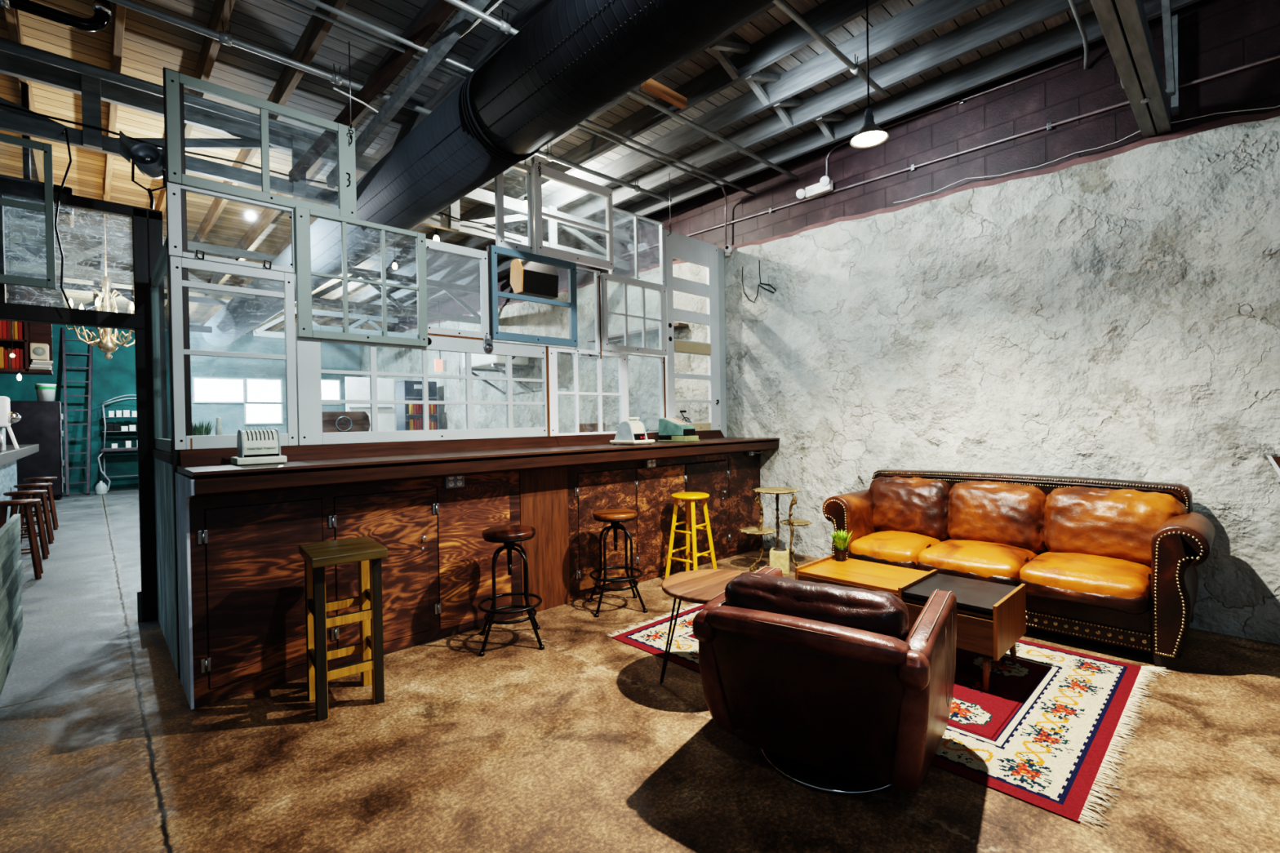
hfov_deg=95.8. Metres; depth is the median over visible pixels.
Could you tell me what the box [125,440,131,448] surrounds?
box
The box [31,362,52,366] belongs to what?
paper stack
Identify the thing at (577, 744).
floor
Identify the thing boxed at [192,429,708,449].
sill
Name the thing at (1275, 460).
wall shelf
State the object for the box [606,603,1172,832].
rug
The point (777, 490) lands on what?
shelf
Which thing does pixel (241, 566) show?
bar counter
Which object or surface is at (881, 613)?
cushion
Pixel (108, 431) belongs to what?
shelf
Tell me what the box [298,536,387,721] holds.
bar stool
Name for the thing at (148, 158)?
stage light
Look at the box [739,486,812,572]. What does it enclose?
plant stand
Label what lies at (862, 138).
diffuser
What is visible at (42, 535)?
bar stool
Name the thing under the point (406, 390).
display case
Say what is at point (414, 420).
book
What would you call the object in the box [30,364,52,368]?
paper stack
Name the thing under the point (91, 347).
ladder
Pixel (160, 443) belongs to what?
window
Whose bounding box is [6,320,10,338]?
book
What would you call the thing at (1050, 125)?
conduit
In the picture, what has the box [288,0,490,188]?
beam
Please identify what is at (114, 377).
wall
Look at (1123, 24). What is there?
beam
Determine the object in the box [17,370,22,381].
lamp
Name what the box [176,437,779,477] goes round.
countertop
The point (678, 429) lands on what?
check writer
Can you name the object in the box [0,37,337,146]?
ceiling beam
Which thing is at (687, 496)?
bar stool
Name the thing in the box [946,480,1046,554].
cushion
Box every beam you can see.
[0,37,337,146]
[55,280,398,338]
[107,0,671,202]
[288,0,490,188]
[1090,0,1179,137]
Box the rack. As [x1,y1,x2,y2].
[97,394,137,490]
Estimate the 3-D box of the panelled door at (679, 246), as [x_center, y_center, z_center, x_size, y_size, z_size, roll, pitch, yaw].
[0.588,-0.996,6.261,0.853,2.088,0.068,-1,1,-44]
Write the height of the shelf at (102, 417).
0.012 m
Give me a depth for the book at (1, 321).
7.43 m
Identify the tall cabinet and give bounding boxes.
[4,400,64,500]
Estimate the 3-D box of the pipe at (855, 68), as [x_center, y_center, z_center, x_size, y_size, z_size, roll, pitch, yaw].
[0.830,-2.531,3.412,2.800,0.129,0.057,-1,1,-44]
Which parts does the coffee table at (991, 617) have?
panel, drawer, leg, panel, leg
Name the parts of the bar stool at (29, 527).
leg, leg, seat, leg, leg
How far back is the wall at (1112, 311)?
4.49 m
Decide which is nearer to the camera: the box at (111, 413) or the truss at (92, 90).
the truss at (92, 90)
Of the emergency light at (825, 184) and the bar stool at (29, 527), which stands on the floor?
the bar stool at (29, 527)
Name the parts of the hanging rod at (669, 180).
rod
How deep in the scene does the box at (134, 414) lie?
13.58 m
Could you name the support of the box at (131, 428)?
on the rack
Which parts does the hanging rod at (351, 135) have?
rod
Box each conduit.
[622,53,1279,256]
[825,55,1082,175]
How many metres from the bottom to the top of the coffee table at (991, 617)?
0.448 m
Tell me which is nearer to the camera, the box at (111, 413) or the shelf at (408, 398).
the shelf at (408, 398)
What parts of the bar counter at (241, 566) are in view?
panel, door, frame, door, knob, door, door, door, frame, door, door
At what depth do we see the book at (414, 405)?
12.18 m
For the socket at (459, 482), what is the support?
attached to the electrical outlet at (458, 481)
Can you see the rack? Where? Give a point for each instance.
(104, 450)
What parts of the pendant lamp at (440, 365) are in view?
panel, rod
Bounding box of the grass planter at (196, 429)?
[191,419,213,435]
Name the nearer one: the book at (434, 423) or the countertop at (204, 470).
the countertop at (204, 470)
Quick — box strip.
[717,247,727,437]
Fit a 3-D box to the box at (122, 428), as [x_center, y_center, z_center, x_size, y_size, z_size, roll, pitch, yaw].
[-12.039,0.050,13.501,0.120,0.114,0.126,-1,1,-44]
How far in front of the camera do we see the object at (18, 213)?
4.22 m
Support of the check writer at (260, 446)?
on the countertop at (204, 470)
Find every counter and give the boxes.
[0,514,23,696]
[174,440,779,709]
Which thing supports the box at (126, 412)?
on the rack
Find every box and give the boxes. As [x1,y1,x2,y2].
[106,424,113,431]
[108,410,114,417]
[111,443,117,448]
[113,424,119,431]
[115,410,121,417]
[120,426,128,431]
[123,409,129,417]
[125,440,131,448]
[128,425,135,431]
[131,410,137,417]
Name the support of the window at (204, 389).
in the wall at (114, 377)
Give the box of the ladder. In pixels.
[62,328,93,495]
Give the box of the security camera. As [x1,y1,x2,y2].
[724,244,732,256]
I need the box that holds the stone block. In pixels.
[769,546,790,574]
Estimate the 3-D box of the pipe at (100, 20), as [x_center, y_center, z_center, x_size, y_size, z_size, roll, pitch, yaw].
[-3.826,-2.505,2.896,1.742,0.380,0.082,-1,1,-44]
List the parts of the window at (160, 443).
window sash, window sash, window sash, window sash, window sash, window sash, window sash, window sash, window sash, window sash, window sash, window sash, window sash, window sash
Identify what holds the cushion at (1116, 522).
on the sofa
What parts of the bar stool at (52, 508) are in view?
leg, seat, leg, leg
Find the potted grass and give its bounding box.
[829,529,852,561]
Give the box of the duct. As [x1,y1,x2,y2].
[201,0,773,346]
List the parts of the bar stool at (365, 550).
leg, leg, seat, leg, leg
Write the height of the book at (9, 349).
0.262 m
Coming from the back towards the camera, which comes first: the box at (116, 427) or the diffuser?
the box at (116, 427)
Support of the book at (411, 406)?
on the display case
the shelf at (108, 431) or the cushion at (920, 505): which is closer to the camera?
the cushion at (920, 505)
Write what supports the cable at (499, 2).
attached to the beam at (442, 10)
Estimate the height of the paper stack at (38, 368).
0.028 m
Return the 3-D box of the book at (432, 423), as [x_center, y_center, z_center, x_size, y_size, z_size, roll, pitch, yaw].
[-4.498,0.001,12.474,0.045,0.200,0.102,-1,1,-44]
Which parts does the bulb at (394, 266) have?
bulb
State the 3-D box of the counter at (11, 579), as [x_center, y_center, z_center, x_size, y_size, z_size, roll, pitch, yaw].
[-2.941,0.957,2.260,0.618,0.953,2.141,-1,1,-44]
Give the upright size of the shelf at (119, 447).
0.012 m
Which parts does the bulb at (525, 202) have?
bulb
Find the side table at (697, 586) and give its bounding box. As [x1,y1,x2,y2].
[659,568,743,684]
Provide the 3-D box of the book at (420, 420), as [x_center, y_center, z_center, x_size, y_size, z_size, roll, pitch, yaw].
[-4.678,-0.036,12.303,0.045,0.283,0.102,-1,1,-44]
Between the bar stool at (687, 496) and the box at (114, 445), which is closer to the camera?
the bar stool at (687, 496)
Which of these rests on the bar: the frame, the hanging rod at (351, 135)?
the frame
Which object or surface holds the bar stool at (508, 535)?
on the floor
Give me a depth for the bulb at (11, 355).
6.51 m
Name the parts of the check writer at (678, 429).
frame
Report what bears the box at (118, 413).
on the rack
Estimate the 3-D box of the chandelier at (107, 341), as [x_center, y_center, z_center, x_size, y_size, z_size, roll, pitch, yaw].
[-5.776,-1.701,6.251,0.653,1.960,0.649,-1,1,-44]
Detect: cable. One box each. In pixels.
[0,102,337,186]
[53,128,71,308]
[333,0,503,112]
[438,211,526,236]
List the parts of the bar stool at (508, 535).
seat, seat plate, leg frame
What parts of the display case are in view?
sign plate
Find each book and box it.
[0,320,2,338]
[0,346,4,368]
[2,320,7,338]
[4,350,8,368]
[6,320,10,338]
[8,347,11,368]
[9,320,14,339]
[11,349,15,368]
[13,321,17,339]
[15,348,19,368]
[17,321,23,339]
[19,348,24,368]
[408,404,413,413]
[409,419,413,430]
[413,404,416,413]
[413,418,416,430]
[415,404,418,413]
[416,420,419,430]
[417,417,422,430]
[418,404,422,413]
[428,418,431,430]
[430,404,433,413]
[430,422,433,430]
[433,404,435,413]
[433,422,436,430]
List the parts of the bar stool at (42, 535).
leg, seat, leg, leg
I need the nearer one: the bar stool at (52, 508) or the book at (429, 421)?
the bar stool at (52, 508)
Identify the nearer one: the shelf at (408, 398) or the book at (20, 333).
the book at (20, 333)
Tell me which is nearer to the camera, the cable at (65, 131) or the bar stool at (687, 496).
the cable at (65, 131)
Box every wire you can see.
[742,260,776,302]
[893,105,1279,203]
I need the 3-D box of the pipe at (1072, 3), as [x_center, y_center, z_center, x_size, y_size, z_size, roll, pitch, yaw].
[2.743,-2.577,3.646,0.052,0.092,1.297,-1,1,44]
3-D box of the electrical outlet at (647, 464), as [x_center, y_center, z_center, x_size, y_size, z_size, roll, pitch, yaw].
[0.089,0.312,5.075,0.110,0.095,0.054,-1,1,-44]
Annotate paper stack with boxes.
[28,367,52,370]
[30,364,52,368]
[31,360,53,363]
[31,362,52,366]
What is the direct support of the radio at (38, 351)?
on the paper stack at (33, 361)
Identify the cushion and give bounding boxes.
[724,572,909,641]
[849,530,940,564]
[868,475,951,542]
[917,539,1039,582]
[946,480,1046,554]
[1019,551,1151,602]
[1041,486,1187,568]
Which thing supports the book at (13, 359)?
on the bookshelf at (33, 332)
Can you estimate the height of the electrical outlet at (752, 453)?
0.082 m
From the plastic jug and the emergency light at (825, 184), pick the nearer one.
the emergency light at (825, 184)
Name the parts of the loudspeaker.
panel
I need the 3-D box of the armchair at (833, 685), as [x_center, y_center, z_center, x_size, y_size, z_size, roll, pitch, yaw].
[0.788,0.980,2.414,0.871,0.750,0.849,-1,1,35]
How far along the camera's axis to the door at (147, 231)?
4.21 m
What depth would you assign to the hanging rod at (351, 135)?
3.83 m
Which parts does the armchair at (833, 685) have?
arm, panel, rail, seat, arm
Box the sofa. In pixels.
[822,469,1214,671]
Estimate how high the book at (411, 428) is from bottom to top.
0.256 m
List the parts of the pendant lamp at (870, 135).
cord, lamp shade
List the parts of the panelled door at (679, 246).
bare rail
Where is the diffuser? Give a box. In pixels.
[851,130,886,146]
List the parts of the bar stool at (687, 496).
leg, leg, seat, leg, leg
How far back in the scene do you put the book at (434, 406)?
12.47 m
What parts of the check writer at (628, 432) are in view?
plate, pull lever, plate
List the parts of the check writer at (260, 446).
plate, plate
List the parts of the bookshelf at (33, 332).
shelf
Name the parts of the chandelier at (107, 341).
candle bulb, arm, arm, candle bulb, arm, chain, stem, arm, arm, arm, candle bulb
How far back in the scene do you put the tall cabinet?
11.67 m
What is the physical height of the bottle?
0.165 m
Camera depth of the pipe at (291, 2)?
3.97 m
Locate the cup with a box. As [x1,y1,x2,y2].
[0,434,3,452]
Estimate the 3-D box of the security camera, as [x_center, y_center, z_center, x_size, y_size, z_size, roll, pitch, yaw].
[0.995,-1.991,6.534,0.095,0.112,0.090,-1,1,-20]
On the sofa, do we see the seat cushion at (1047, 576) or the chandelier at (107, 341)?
the seat cushion at (1047, 576)
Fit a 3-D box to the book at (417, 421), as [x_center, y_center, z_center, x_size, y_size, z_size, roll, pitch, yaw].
[-4.723,-0.013,12.260,0.045,0.240,0.102,-1,1,-44]
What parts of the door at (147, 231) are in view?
transom glass, rail, post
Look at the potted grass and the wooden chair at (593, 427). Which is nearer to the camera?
the potted grass
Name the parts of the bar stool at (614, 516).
seat, seat plate, leg frame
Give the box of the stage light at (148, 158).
[119,130,165,208]
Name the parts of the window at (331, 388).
pane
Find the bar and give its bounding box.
[0,444,39,521]
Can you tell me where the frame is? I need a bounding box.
[6,426,18,448]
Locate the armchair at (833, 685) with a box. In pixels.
[692,566,957,794]
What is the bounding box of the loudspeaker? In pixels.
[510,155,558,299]
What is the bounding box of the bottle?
[215,417,222,435]
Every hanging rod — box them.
[348,40,353,144]
[537,149,541,176]
[668,179,671,235]
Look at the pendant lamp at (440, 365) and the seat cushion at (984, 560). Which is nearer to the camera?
the seat cushion at (984, 560)
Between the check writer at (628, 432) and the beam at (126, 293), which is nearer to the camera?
the check writer at (628, 432)
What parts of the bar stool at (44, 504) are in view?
leg, leg, seat, leg, leg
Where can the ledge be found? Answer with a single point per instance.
(203, 456)
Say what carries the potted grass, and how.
on the coffee table at (991, 617)
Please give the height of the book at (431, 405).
0.243 m
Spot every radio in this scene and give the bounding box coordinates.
[30,342,48,360]
[321,411,370,432]
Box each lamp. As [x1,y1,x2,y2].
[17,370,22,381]
[434,300,447,371]
[849,0,888,148]
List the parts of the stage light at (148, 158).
barn door, barn door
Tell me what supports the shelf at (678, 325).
attached to the wall at (1112, 311)
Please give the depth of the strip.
6.60 m
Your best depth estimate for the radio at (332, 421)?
4.05 m
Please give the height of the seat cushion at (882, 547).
0.254 m
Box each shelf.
[102,417,137,417]
[103,474,137,477]
[105,447,137,448]
[108,431,137,431]
[406,396,436,415]
[586,322,688,351]
[739,526,776,534]
[752,486,799,493]
[780,519,812,526]
[1266,455,1279,476]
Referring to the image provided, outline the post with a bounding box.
[151,66,191,679]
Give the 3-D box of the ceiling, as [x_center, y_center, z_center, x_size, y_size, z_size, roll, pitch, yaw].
[-4.044,-2.632,7.009,12.100,0.315,21.700,-1,1,-44]
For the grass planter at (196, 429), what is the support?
on the sill
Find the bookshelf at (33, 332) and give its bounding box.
[0,236,53,375]
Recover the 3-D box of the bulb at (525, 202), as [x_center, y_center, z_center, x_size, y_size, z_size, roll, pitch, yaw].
[-1.067,-2.393,5.381,0.064,0.750,0.064,-1,1,-44]
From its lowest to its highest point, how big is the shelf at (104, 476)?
0.012 m
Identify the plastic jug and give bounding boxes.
[94,480,107,494]
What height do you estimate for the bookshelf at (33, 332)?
1.760 m
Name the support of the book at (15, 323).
on the bookshelf at (33, 332)
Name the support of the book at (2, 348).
on the bookshelf at (33, 332)
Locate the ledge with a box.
[179,430,724,466]
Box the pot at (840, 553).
[833,546,847,561]
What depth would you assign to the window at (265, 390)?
15.83 m
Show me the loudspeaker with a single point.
(530, 278)
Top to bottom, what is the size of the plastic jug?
0.300 m
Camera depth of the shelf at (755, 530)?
5.32 m
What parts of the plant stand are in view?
scroll leg, scroll leg, scroll leg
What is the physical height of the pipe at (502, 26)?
0.129 m
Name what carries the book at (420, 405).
on the display case
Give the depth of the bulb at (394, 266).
7.38 m
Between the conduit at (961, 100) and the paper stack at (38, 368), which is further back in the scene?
the paper stack at (38, 368)
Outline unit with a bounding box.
[462,352,533,394]
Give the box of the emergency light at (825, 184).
[795,175,833,199]
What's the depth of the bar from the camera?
7.54 m
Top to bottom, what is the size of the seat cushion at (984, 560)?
0.251 m
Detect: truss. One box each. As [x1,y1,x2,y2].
[0,49,630,271]
[4,216,480,324]
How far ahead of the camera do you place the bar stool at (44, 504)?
7.23 m
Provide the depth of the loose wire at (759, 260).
6.26 m
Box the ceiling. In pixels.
[0,0,1200,333]
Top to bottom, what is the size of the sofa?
0.962 m
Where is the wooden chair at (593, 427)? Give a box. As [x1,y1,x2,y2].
[578,422,605,431]
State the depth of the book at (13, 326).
7.50 m
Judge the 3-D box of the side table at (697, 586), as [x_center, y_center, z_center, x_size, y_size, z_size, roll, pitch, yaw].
[0.429,1.106,3.132,0.596,0.516,0.624,-1,1,-44]
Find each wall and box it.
[0,322,359,493]
[359,0,1279,644]
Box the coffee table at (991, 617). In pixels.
[795,554,1026,691]
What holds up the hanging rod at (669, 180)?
hanging from the pipe at (291, 2)
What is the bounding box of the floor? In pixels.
[0,488,1279,852]
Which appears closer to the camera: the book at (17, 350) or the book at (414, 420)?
the book at (17, 350)
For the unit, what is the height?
0.783 m
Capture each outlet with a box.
[443,475,464,488]
[643,459,656,467]
[745,450,763,455]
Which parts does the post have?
cap rail, render panel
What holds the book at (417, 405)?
on the display case
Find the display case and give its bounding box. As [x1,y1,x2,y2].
[395,380,437,431]
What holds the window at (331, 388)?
in the wall at (114, 377)
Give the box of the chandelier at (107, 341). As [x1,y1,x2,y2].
[64,177,134,359]
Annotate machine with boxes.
[0,395,21,450]
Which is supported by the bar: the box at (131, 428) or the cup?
the cup
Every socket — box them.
[448,480,453,486]
[457,480,462,485]
[862,107,875,125]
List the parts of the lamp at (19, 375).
bulb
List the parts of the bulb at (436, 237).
bulb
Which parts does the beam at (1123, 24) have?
bolt plate, wall post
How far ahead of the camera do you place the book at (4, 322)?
7.45 m
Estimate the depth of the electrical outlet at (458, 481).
3.80 m
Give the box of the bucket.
[34,383,56,400]
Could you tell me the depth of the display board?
11.43 m
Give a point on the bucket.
(45, 392)
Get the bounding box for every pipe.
[0,0,111,31]
[280,0,727,244]
[303,0,755,195]
[444,0,797,179]
[772,0,886,96]
[1068,0,1088,69]
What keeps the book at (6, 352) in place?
on the bookshelf at (33, 332)
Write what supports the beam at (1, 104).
attached to the post
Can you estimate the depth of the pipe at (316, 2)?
3.91 m
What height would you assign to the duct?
0.606 m
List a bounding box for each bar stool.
[0,498,43,579]
[3,489,49,559]
[13,483,54,543]
[22,476,58,533]
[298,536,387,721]
[478,524,544,657]
[587,508,647,617]
[664,492,716,578]
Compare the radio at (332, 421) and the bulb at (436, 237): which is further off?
the bulb at (436, 237)
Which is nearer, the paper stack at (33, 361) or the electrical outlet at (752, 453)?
the electrical outlet at (752, 453)
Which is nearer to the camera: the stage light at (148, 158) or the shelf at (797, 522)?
the stage light at (148, 158)
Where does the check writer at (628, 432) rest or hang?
on the countertop at (204, 470)
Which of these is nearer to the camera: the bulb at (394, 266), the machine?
the machine
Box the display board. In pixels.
[345,377,395,431]
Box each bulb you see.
[8,217,14,357]
[391,240,397,269]
[433,227,439,241]
[522,160,527,209]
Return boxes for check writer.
[231,427,287,465]
[609,417,654,444]
[657,410,699,441]
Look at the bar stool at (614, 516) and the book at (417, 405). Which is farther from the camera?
the book at (417, 405)
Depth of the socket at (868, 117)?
3.15 m
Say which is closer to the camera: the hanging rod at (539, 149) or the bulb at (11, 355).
the hanging rod at (539, 149)
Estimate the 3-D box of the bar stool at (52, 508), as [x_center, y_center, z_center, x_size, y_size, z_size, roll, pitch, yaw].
[-8.566,1.106,8.267,0.340,0.754,0.340,-1,1,-44]
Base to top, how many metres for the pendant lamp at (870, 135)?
1.222 m
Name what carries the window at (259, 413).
in the wall at (114, 377)
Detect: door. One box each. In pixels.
[0,181,168,622]
[664,229,720,431]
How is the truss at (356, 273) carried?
attached to the ceiling
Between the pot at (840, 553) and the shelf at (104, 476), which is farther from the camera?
the shelf at (104, 476)
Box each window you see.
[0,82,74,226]
[150,68,667,453]
[191,376,245,403]
[243,402,283,424]
[244,377,282,403]
[321,378,341,404]

